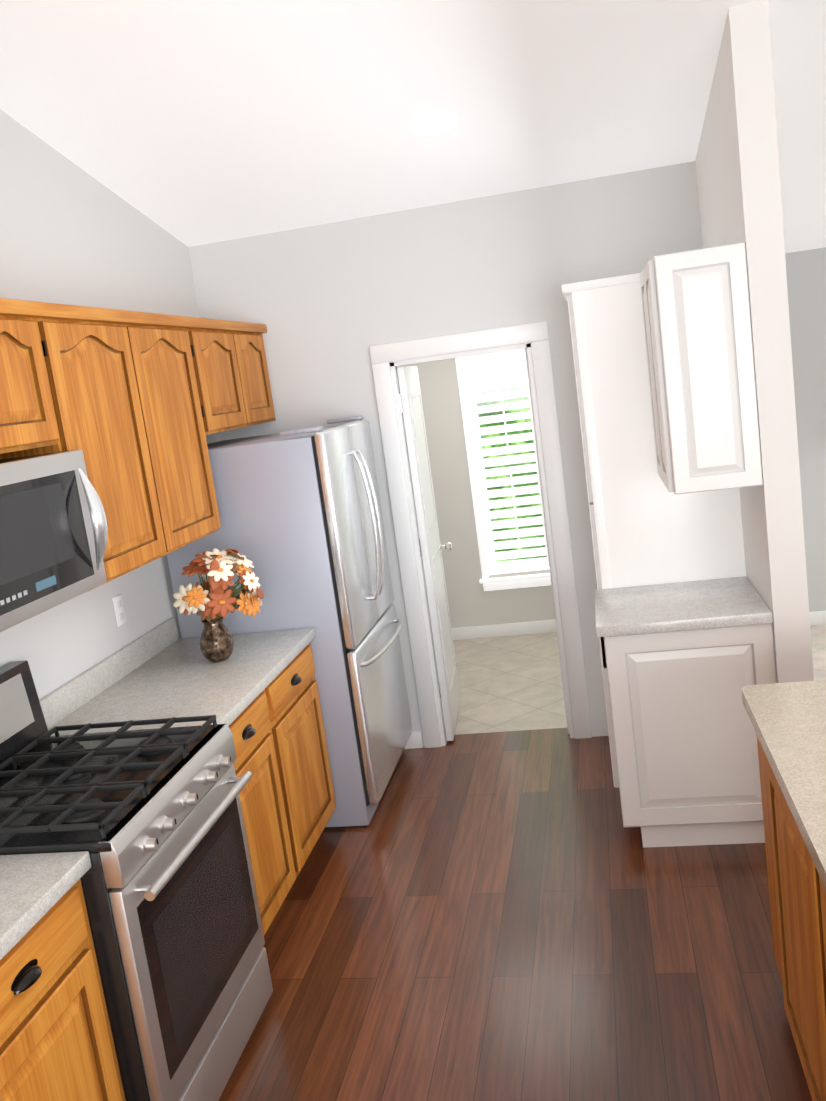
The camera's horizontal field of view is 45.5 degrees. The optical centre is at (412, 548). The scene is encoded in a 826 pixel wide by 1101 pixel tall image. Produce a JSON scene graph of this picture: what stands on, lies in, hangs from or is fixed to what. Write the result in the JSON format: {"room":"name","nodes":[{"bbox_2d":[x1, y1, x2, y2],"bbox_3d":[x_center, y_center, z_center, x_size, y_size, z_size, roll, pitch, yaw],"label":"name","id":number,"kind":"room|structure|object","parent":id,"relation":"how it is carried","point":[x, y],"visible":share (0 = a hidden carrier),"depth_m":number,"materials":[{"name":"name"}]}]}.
{"room":"kitchen","nodes":[
{"label":"kitchen","id":0,"kind":"room"},
{"bbox_2d":[0,110,219,699],"bbox_3d":[-1.596,-0.417,2.108,0.120,4.270,10.140,-6,10,11],"label":"wall","id":1,"kind":"structure","parent":0,"point":[71,233],"depth_m":3.69,"materials":[{"name":"paint"}]},
{"bbox_2d":[0,298,71,458],"bbox_3d":[-1.247,-0.458,2.719,0.328,0.410,0.379,-6,10,11],"label":"upper cabinet","id":2,"kind":"object","parent":1,"relation":"attached to","point":[33,420],"depth_m":2.77,"materials":[{"name":"brown wood"}]},
{"bbox_2d":[0,449,107,631],"bbox_3d":[-1.159,-0.005,2.594,0.459,0.412,0.756,-6,10,11],"label":"over-the-range microwave","id":3,"kind":"object","parent":2,"relation":"attached to","point":[53,531],"visible":1,"depth_m":2.66,"materials":[{"name":"silver metal"}]},
{"bbox_2d":[4,302,171,591],"bbox_3d":[-1.137,-0.326,3.210,0.328,0.860,0.555,-6,10,11],"label":"upper cabinet","id":4,"kind":"object","parent":1,"relation":"attached to","point":[136,407],"depth_m":3.21,"materials":[{"name":"brown wood"}]},
{"bbox_2d":[112,594,126,626],"bbox_3d":[-1.128,0.237,3.794,0.008,0.115,0.075,-6,10,11],"label":"electrical outlet plate","id":5,"kind":"object","parent":1,"relation":"attached to","point":[119,610],"visible":1,"depth_m":3.79,"materials":[{"name":"white plastic"}]},
{"bbox_2d":[132,311,220,551],"bbox_3d":[-1.042,-0.430,3.741,0.328,0.860,0.545,-6,10,11],"label":"upper cabinet","id":6,"kind":"object","parent":1,"relation":"attached to","point":[169,352],"depth_m":3.72,"materials":[{"name":"brown wood"}]},
{"bbox_2d":[192,317,251,433],"bbox_3d":[-0.978,-0.719,4.213,0.328,0.470,0.493,-6,10,11],"label":"upper cabinet","id":7,"kind":"object","parent":1,"relation":"attached to","point":[218,341],"depth_m":4.22,"materials":[{"name":"brown wood"}]},
{"bbox_2d":[236,321,275,424],"bbox_3d":[-0.895,-0.809,4.677,0.328,0.470,0.467,-6,10,11],"label":"upper cabinet","id":8,"kind":"object","parent":1,"relation":"attached to","point":[260,401],"depth_m":4.64,"materials":[{"name":"brown wood"}]},
{"bbox_2d":[0,0,825,252],"bbox_3d":[1.337,-1.854,1.304,6.440,2.128,10.140,-6,10,11],"label":"ceiling","id":9,"kind":"structure","parent":0,"point":[188,123],"depth_m":3.52,"materials":[{"name":"paint"}]},
{"bbox_2d":[188,161,701,746],"bbox_3d":[0.259,-0.323,4.878,2.410,2.672,0.120,-6,10,11],"label":"wall","id":10,"kind":"structure","parent":0,"point":[328,305],"depth_m":4.69,"materials":[{"name":"paint"}]},
{"bbox_2d":[404,731,422,748],"bbox_3d":[-0.356,1.029,5.181,0.823,0.090,0.013,-6,10,11],"label":"baseboard","id":11,"kind":"structure","parent":10,"relation":"attached to","point":[415,740],"depth_m":5.10,"materials":[{"name":"paint"}]},
{"bbox_2d":[397,366,460,740],"bbox_3d":[0.113,-0.003,5.272,0.110,1.928,0.669,-6,10,11],"label":"door","id":12,"kind":"structure","parent":10,"relation":"in","point":[431,547],"depth_m":5.08,"materials":[{"name":"paint"}]},
{"bbox_2d":[369,321,591,747],"bbox_3d":[0.355,-0.028,4.918,0.856,2.055,0.156,-6,10,11],"label":"door frame","id":13,"kind":"structure","parent":10,"relation":"attached to","point":[532,339],"depth_m":4.81,"materials":[{"name":"paint"}]},
{"bbox_2d":[399,358,554,627],"bbox_3d":[0.635,-0.508,6.874,2.410,2.266,0.120,-6,10,11],"label":"wall","id":14,"kind":"structure","parent":0,"point":[471,602],"depth_m":6.93,"materials":[{"name":"paint"}]},
{"bbox_2d":[455,348,550,590],"bbox_3d":[0.893,-0.602,6.776,1.060,1.735,0.155,-6,10,11],"label":"window","id":15,"kind":"structure","parent":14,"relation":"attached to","point":[494,391],"depth_m":6.83,"materials":[{"name":"paint"}]},
{"bbox_2d":[451,619,556,640],"bbox_3d":[0.767,0.568,6.989,2.408,0.090,0.017,-6,10,11],"label":"baseboard","id":16,"kind":"structure","parent":14,"relation":"attached to","point":[531,627],"depth_m":7.01,"materials":[{"name":"paint"}]},
{"bbox_2d":[218,728,811,1100],"bbox_3d":[1.603,1.574,0.891,6.440,0.060,8.140,-6,10,11],"label":"floor","id":17,"kind":"structure","parent":0,"point":[523,915],"depth_m":3.20,"materials":[{"name":"brown wood"}]},
{"bbox_2d":[0,879,125,1100],"bbox_3d":[-1.043,1.243,2.132,0.618,0.872,0.553,-6,10,11],"label":"base cabinet","id":18,"kind":"object","parent":17,"relation":"on","point":[56,1041],"visible":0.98,"depth_m":2.08,"materials":[{"name":"brown wood"}]},
{"bbox_2d":[0,851,90,959],"bbox_3d":[-1.184,0.837,1.587,0.633,0.138,1.503,-6,10,11],"label":"countertop","id":19,"kind":"structure","parent":18,"relation":"on","point":[34,888],"depth_m":2.13,"materials":[{"name":"stone"}]},
{"bbox_2d":[0,660,272,1100],"bbox_3d":[-0.879,0.961,2.730,0.741,1.180,0.758,-6,10,11],"label":"range","id":20,"kind":"object","parent":17,"relation":"on","point":[151,821],"visible":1,"depth_m":2.58,"materials":[{"name":"silver metal"}]},
{"bbox_2d":[229,644,335,934],"bbox_3d":[-0.750,0.936,3.699,0.644,0.872,1.162,-6,10,11],"label":"base cabinet","id":21,"kind":"object","parent":17,"relation":"on","point":[286,793],"visible":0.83,"depth_m":3.61,"materials":[{"name":"brown wood"}]},
{"bbox_2d":[39,617,315,735],"bbox_3d":[-0.822,0.441,3.615,0.633,0.138,1.164,-6,10,11],"label":"countertop","id":22,"kind":"structure","parent":21,"relation":"on","point":[162,671],"depth_m":3.54,"materials":[{"name":"stone"}]},
{"bbox_2d":[173,548,263,662],"bbox_3d":[-0.730,0.203,3.821,0.359,0.429,0.362,-6,10,11],"label":"flower vase","id":23,"kind":"object","parent":22,"relation":"on","point":[211,600],"visible":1,"depth_m":3.72,"materials":[{"name":"brown glass"}]},
{"bbox_2d":[167,415,411,828],"bbox_3d":[-0.510,0.310,4.583,0.838,1.735,0.850,-6,10,11],"label":"refrigerator","id":24,"kind":"object","parent":17,"relation":"on","point":[301,528],"visible":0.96,"depth_m":4.15,"materials":[{"name":"grey metal"}]},
{"bbox_2d":[562,273,745,589],"bbox_3d":[1.098,-0.094,4.388,0.623,2.165,0.616,-6,10,11],"label":"pantry cabinet","id":25,"kind":"object","parent":17,"relation":"on","point":[648,527],"visible":0.33,"depth_m":4.06,"materials":[{"name":"paint"}]},
{"bbox_2d":[598,623,776,847],"bbox_3d":[1.086,0.657,3.918,0.613,0.858,0.576,-6,10,11],"label":"base cabinet","id":26,"kind":"object","parent":17,"relation":"on","point":[682,734],"visible":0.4,"depth_m":3.64,"materials":[{"name":"paint"}]},
{"bbox_2d":[595,576,772,636],"bbox_3d":[1.023,0.219,3.834,0.618,0.040,0.596,-6,10,11],"label":"countertop","id":27,"kind":"structure","parent":26,"relation":"on","point":[710,603],"depth_m":3.71,"materials":[{"name":"stone"}]},
{"bbox_2d":[743,704,825,1100],"bbox_3d":[1.234,1.114,1.087,1.105,0.872,3.324,-6,10,11],"label":"kitchen island","id":28,"kind":"object","parent":17,"relation":"on","point":[797,894],"depth_m":2.25,"materials":[{"name":"brown wood"}]},
{"bbox_2d":[742,680,825,883],"bbox_3d":[1.206,0.664,0.994,1.195,0.040,3.404,-6,10,11],"label":"island countertop","id":29,"kind":"structure","parent":28,"relation":"on","point":[789,718],"depth_m":2.32,"materials":[{"name":"beige stone"}]},
{"bbox_2d":[453,625,825,734],"bbox_3d":[2.477,0.618,5.793,6.440,0.060,2.000,-6,10,11],"label":"floor","id":30,"kind":"structure","parent":0,"point":[510,683],"depth_m":5.92,"materials":[{"name":"beige tile"}]},
{"bbox_2d":[695,0,813,682],"bbox_3d":[1.547,-0.644,5.004,0.120,2.916,3.370,-6,10,11],"label":"wall","id":31,"kind":"structure","parent":0,"point":[738,177],"depth_m":3.36,"materials":[{"name":"paint"}]},
{"bbox_2d":[640,242,762,494],"bbox_3d":[1.053,-0.658,3.657,0.316,0.817,0.596,-6,10,11],"label":"upper cabinet","id":32,"kind":"object","parent":31,"relation":"attached to","point":[697,328],"visible":1,"depth_m":3.38,"materials":[{"name":"paint"}]},
{"bbox_2d":[785,247,825,611],"bbox_3d":[3.655,-0.789,5.919,3.670,2.336,0.120,-6,10,11],"label":"wall","id":33,"kind":"structure","parent":0,"point":[806,277],"depth_m":6.04,"materials":[{"name":"grey paint"}]},
{"bbox_2d":[809,611,825,625],"bbox_3d":[3.791,0.321,6.039,3.668,0.090,0.017,-6,10,11],"label":"baseboard","id":34,"kind":"structure","parent":33,"relation":"attached to","point":[816,617],"depth_m":6.28,"materials":[{"name":"paint"}]}
]}

